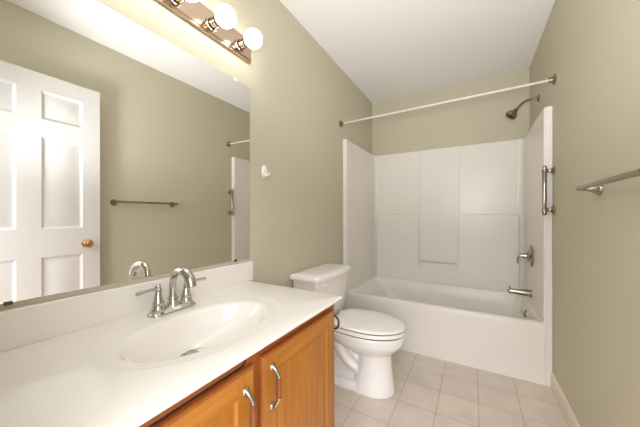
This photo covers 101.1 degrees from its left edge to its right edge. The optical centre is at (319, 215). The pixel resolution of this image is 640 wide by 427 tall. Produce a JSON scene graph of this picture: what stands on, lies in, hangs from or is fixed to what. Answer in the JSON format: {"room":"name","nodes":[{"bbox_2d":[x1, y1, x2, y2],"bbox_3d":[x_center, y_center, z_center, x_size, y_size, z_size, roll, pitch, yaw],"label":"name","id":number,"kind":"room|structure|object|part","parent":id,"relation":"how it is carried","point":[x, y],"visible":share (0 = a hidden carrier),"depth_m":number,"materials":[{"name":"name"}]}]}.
{"room":"bathroom","nodes":[
{"label":"bathroom","id":0,"kind":"room"},
{"bbox_2d":[0,0,371,310],"bbox_3d":[-0.173,-0.127,1.932,0.100,2.508,3.246,0,0,30],"label":"wall","id":1,"kind":"structure","parent":0,"point":[299,95],"depth_m":1.74,"materials":[{"name":"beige paint"}]},
{"bbox_2d":[0,0,249,305],"bbox_3d":[-0.632,-0.240,1.031,0.011,0.952,0.976,0,0,30],"label":"wall mirror","id":2,"kind":"object","parent":1,"relation":"attached to","point":[125,154],"visible":1,"depth_m":0.89,"materials":[{"name":"silver mirror"}]},
{"bbox_2d":[0,261,252,352],"bbox_3d":[-0.630,0.300,1.025,0.020,0.105,1.010,0,0,30],"label":"backsplash","id":3,"kind":"structure","parent":1,"relation":"attached to","point":[29,324],"depth_m":0.84,"materials":[{"name":"white stone"}]},
{"bbox_2d":[155,0,261,63],"bbox_3d":[-0.539,-0.898,1.040,0.164,0.116,0.865,0,0,30],"label":"vanity light","id":4,"kind":"object","parent":1,"relation":"attached to","point":[218,26],"visible":1,"depth_m":1.19,"materials":[{"name":"silver metal"}]},
{"bbox_2d":[171,0,198,5],"bbox_3d":[-0.528,-0.886,1.035,0.140,0.089,0.089,0,0,30],"label":"bulb","id":5,"kind":"object","parent":4,"relation":"attached to","point":[173,2],"depth_m":1.07,"materials":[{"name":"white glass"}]},
{"bbox_2d":[206,4,235,31],"bbox_3d":[-0.442,-0.886,1.183,0.140,0.089,0.089,0,0,30],"label":"bulb","id":6,"kind":"object","parent":4,"relation":"attached to","point":[224,16],"depth_m":1.16,"materials":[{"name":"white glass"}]},
{"bbox_2d":[236,28,261,50],"bbox_3d":[-0.355,-0.886,1.331,0.140,0.089,0.089,0,0,30],"label":"bulb","id":7,"kind":"object","parent":4,"relation":"attached to","point":[252,38],"depth_m":1.31,"materials":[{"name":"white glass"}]},
{"bbox_2d":[262,165,269,177],"bbox_3d":[-0.312,-0.263,1.549,0.044,0.076,0.042,0,0,30],"label":"wall hook","id":8,"kind":"object","parent":1,"relation":"attached to","point":[264,168],"visible":1,"depth_m":1.55,"materials":[{"name":"white plastic"}]},
{"bbox_3d":[-0.326,-0.263,1.557,0.012,0.076,0.042,0,0,30],"label":"plate","id":9,"kind":"part","parent":8,"relation":"part of","materials":[{"name":"white plastic"}]},
{"bbox_2d":[339,74,555,127],"bbox_3d":[0.849,-0.867,2.074,1.523,0.083,0.072,0,0,30],"label":"shower rod","id":10,"kind":"object","parent":1,"relation":"attached to","point":[552,80],"visible":1,"depth_m":1.95,"materials":[{"name":"white metal"}]},
{"bbox_2d":[280,0,554,102],"bbox_3d":[0.529,-1.421,1.524,1.724,0.080,3.246,0,0,30],"label":"ceiling","id":11,"kind":"structure","parent":0,"point":[389,49],"depth_m":2.03,"materials":[{"name":"white paint"}]},
{"bbox_2d":[334,349,567,426],"bbox_3d":[0.529,1.167,1.524,1.724,0.080,3.246,0,0,30],"label":"floor","id":12,"kind":"structure","parent":0,"point":[429,391],"depth_m":1.60,"materials":[{"name":"tile"}]},
{"bbox_2d":[139,304,333,426],"bbox_3d":[-0.393,0.746,0.859,0.592,0.762,0.954,0,0,30],"label":"vanity cabinet","id":13,"kind":"object","parent":12,"relation":"on","point":[289,382],"visible":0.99,"depth_m":0.78,"materials":[{"name":"brown wood"}]},
{"bbox_2d":[0,261,342,426],"bbox_3d":[-0.391,0.360,0.886,0.574,0.225,1.010,0,0,30],"label":"countertop","id":14,"kind":"structure","parent":13,"relation":"on","point":[94,359],"depth_m":0.72,"materials":[{"name":"white stone"}]},
{"bbox_2d":[135,266,205,317],"bbox_3d":[-0.544,0.269,0.986,0.202,0.168,0.185,0,0,-18],"label":"sink faucet","id":15,"kind":"object","parent":14,"relation":"on","point":[158,309],"visible":1,"depth_m":0.95,"materials":[{"name":"silver metal"}]},
{"bbox_3d":[-0.595,0.260,0.909,0.014,0.015,0.081,0,0,22],"label":"lever","id":16,"kind":"part","parent":15,"relation":"part of","materials":[{"name":"silver metal"}]},
{"bbox_3d":[-0.581,0.292,0.946,0.054,0.098,0.054,0,0,30],"label":"handle","id":17,"kind":"part","parent":15,"relation":"part of","materials":[{"name":"silver metal"}]},
{"bbox_3d":[-0.554,0.343,0.993,0.062,0.020,0.176,0,0,30],"label":"plate","id":18,"kind":"part","parent":15,"relation":"part of","materials":[{"name":"silver metal"}]},
{"bbox_3d":[-0.509,0.261,0.966,0.155,0.152,0.050,0,0,30],"label":"spout","id":19,"kind":"part","parent":15,"relation":"part of","materials":[{"name":"silver metal"}]},
{"bbox_3d":[-0.527,0.292,1.039,0.054,0.098,0.054,0,0,30],"label":"handle","id":20,"kind":"part","parent":15,"relation":"part of","materials":[{"name":"silver metal"}]},
{"bbox_2d":[87,296,281,371],"bbox_3d":[-0.383,0.412,0.876,0.436,0.121,0.604,0,0,30],"label":"sink","id":21,"kind":"object","parent":14,"relation":"in","point":[191,339],"depth_m":0.86,"materials":[{"name":"white ceramic"}]},
{"bbox_3d":[-0.290,0.700,0.524,0.018,0.604,0.430,0,0,30],"label":"door","id":22,"kind":"part","parent":13,"relation":"part of","materials":[{"name":"brown wood"}]},
{"bbox_3d":[-0.178,0.506,0.670,0.031,0.137,0.026,0,0,30],"label":"pull handle","id":23,"kind":"part","parent":13,"relation":"part of","materials":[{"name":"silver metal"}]},
{"bbox_3d":[-0.126,0.494,0.760,0.031,0.137,0.026,0,0,30],"label":"pull handle","id":24,"kind":"part","parent":13,"relation":"part of","materials":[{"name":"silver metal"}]},
{"bbox_3d":[-0.058,0.698,0.923,0.018,0.608,0.432,0,0,30],"label":"door","id":25,"kind":"part","parent":13,"relation":"part of","materials":[{"name":"brown wood"}]},
{"bbox_2d":[334,315,339,329],"bbox_3d":[0.029,0.481,1.192,0.113,0.069,0.048,0,0,30],"label":"toilet paper holder","id":26,"kind":"object","parent":13,"relation":"attached to","point":[335,316],"visible":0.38,"depth_m":1.18,"materials":[{"name":"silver metal"}]},
{"bbox_2d":[290,263,405,398],"bbox_3d":[0.227,0.756,1.817,0.705,0.742,0.534,0,0,30],"label":"toilet","id":27,"kind":"object","parent":12,"relation":"on","point":[365,341],"visible":0.74,"depth_m":1.69,"materials":[{"name":"white ceramic"}]},
{"bbox_3d":[0.028,0.586,1.933,0.218,0.326,0.482,0,0,30],"label":"tank","id":28,"kind":"part","parent":27,"relation":"part of","materials":[{"name":"white ceramic"}]},
{"bbox_3d":[0.033,0.405,1.931,0.247,0.040,0.534,0,0,30],"label":"tank lid","id":29,"kind":"part","parent":27,"relation":"part of","materials":[{"name":"white ceramic"}]},
{"bbox_3d":[0.247,0.937,1.806,0.652,0.381,0.364,0,0,30],"label":"bowl","id":30,"kind":"part","parent":27,"relation":"part of","materials":[{"name":"white ceramic"}]},
{"bbox_3d":[0.328,0.700,1.759,0.468,0.024,0.360,0,0,30],"label":"seat lid","id":31,"kind":"part","parent":27,"relation":"part of","materials":[{"name":"white plastic"}]},
{"bbox_2d":[343,106,552,386],"bbox_3d":[1.082,0.201,2.475,1.522,1.853,0.843,0,0,30],"label":"bathtub","id":32,"kind":"object","parent":12,"relation":"on","point":[433,239],"visible":0.87,"depth_m":2.56,"materials":[{"name":"white plastic"}]},
{"bbox_3d":[0.907,-0.346,3.036,0.456,0.746,0.019,0,0,30],"label":"raised panel","id":33,"kind":"part","parent":32,"relation":"part of","materials":[{"name":"white plastic"}]},
{"bbox_2d":[419,259,457,264],"bbox_3d":[1.259,0.493,2.817,0.381,0.031,0.039,0,0,30],"label":"soap shelf","id":34,"kind":"object","parent":32,"relation":"attached to","point":[421,261],"depth_m":2.82,"materials":[{"name":"white plastic"}]},
{"bbox_2d":[347,276,545,385],"bbox_3d":[1.083,0.923,2.475,1.520,0.409,0.832,0,0,30],"label":"tub","id":35,"kind":"object","parent":32,"relation":"in","point":[479,327],"depth_m":2.09,"materials":[{"name":"white plastic"}]},
{"bbox_3d":[1.648,-0.346,2.605,0.476,0.746,0.019,0,0,30],"label":"raised panel","id":36,"kind":"part","parent":32,"relation":"part of","materials":[{"name":"white plastic"}]},
{"bbox_2d":[507,286,531,297],"bbox_3d":[1.637,0.621,2.167,0.163,0.076,0.068,0,0,30],"label":"tub spout","id":37,"kind":"object","parent":32,"relation":"attached to","point":[524,292],"visible":1,"depth_m":2.15,"materials":[{"name":"silver metal"}]},
{"bbox_3d":[1.634,0.625,2.169,0.156,0.056,0.056,0,0,30],"label":"spout","id":38,"kind":"part","parent":37,"relation":"part of","materials":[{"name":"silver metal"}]},
{"bbox_2d":[517,310,526,317],"bbox_3d":[1.655,0.796,2.156,0.068,0.065,0.064,0,0,30],"label":"overflow plate","id":39,"kind":"object","parent":32,"relation":"attached to","point":[525,311],"visible":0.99,"depth_m":2.13,"materials":[{"name":"silver metal"}]},
{"bbox_2d":[517,246,533,266],"bbox_3d":[1.665,0.324,2.151,0.098,0.172,0.172,0,0,30],"label":"shower valve","id":40,"kind":"object","parent":32,"relation":"attached to","point":[529,255],"visible":1,"depth_m":2.11,"materials":[{"name":"silver metal"}]},
{"bbox_3d":[1.656,0.345,2.155,0.078,0.094,0.052,0,0,30],"label":"lever","id":41,"kind":"part","parent":40,"relation":"part of","materials":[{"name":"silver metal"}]},
{"bbox_2d":[372,68,529,155],"bbox_3d":[1.320,-0.127,2.883,1.524,2.508,0.100,0,0,30],"label":"wall","id":42,"kind":"structure","parent":0,"point":[481,119],"depth_m":2.77,"materials":[{"name":"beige paint"}]},
{"bbox_2d":[530,0,639,426],"bbox_3d":[1.231,-0.127,1.115,0.100,2.508,3.246,0,0,30],"label":"wall","id":43,"kind":"structure","parent":0,"point":[592,47],"depth_m":1.14,"materials":[{"name":"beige paint"}]},
{"bbox_2d":[505,95,539,118],"bbox_3d":[1.652,-0.885,2.158,0.219,0.164,0.089,0,0,30],"label":"showerhead","id":44,"kind":"object","parent":43,"relation":"attached to","point":[512,114],"visible":1,"depth_m":2.16,"materials":[{"name":"silver metal"}]},
{"bbox_3d":[1.681,-0.917,2.141,0.145,0.074,0.018,0,0,30],"label":"shower arm","id":45,"kind":"part","parent":44,"relation":"part of","materials":[{"name":"silver metal"}]},
{"bbox_2d":[541,165,555,214],"bbox_3d":[1.485,-0.168,1.718,0.065,0.326,0.057,0,0,30],"label":"grab bar","id":46,"kind":"object","parent":43,"relation":"attached to","point":[544,170],"visible":1,"depth_m":1.72,"materials":[{"name":"silver metal"}]},
{"bbox_3d":[1.491,-0.295,1.715,0.052,0.057,0.057,0,0,30],"label":"post","id":47,"kind":"part","parent":46,"relation":"part of","materials":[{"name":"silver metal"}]},
{"bbox_3d":[1.491,-0.041,1.715,0.052,0.057,0.057,0,0,30],"label":"post","id":48,"kind":"part","parent":46,"relation":"part of","materials":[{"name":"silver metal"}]},
{"bbox_2d":[551,372,580,426],"bbox_3d":[1.181,1.077,1.142,0.013,0.101,1.362,0,0,30],"label":"baseboard","id":49,"kind":"structure","parent":43,"relation":"attached to","point":[564,405],"depth_m":1.49,"materials":[{"name":"beige paint"}]},
{"bbox_2d":[575,168,639,194],"bbox_3d":[1.003,-0.113,0.894,0.075,0.054,0.544,0,0,30],"label":"towel bar","id":50,"kind":"object","parent":43,"relation":"attached to","point":[596,187],"visible":1,"depth_m":0.91,"materials":[{"name":"silver metal"}]},
{"bbox_3d":[1.126,-0.113,1.106,0.075,0.054,0.054,0,0,30],"label":"post","id":51,"kind":"part","parent":50,"relation":"part of","materials":[{"name":"silver metal"}]}
]}

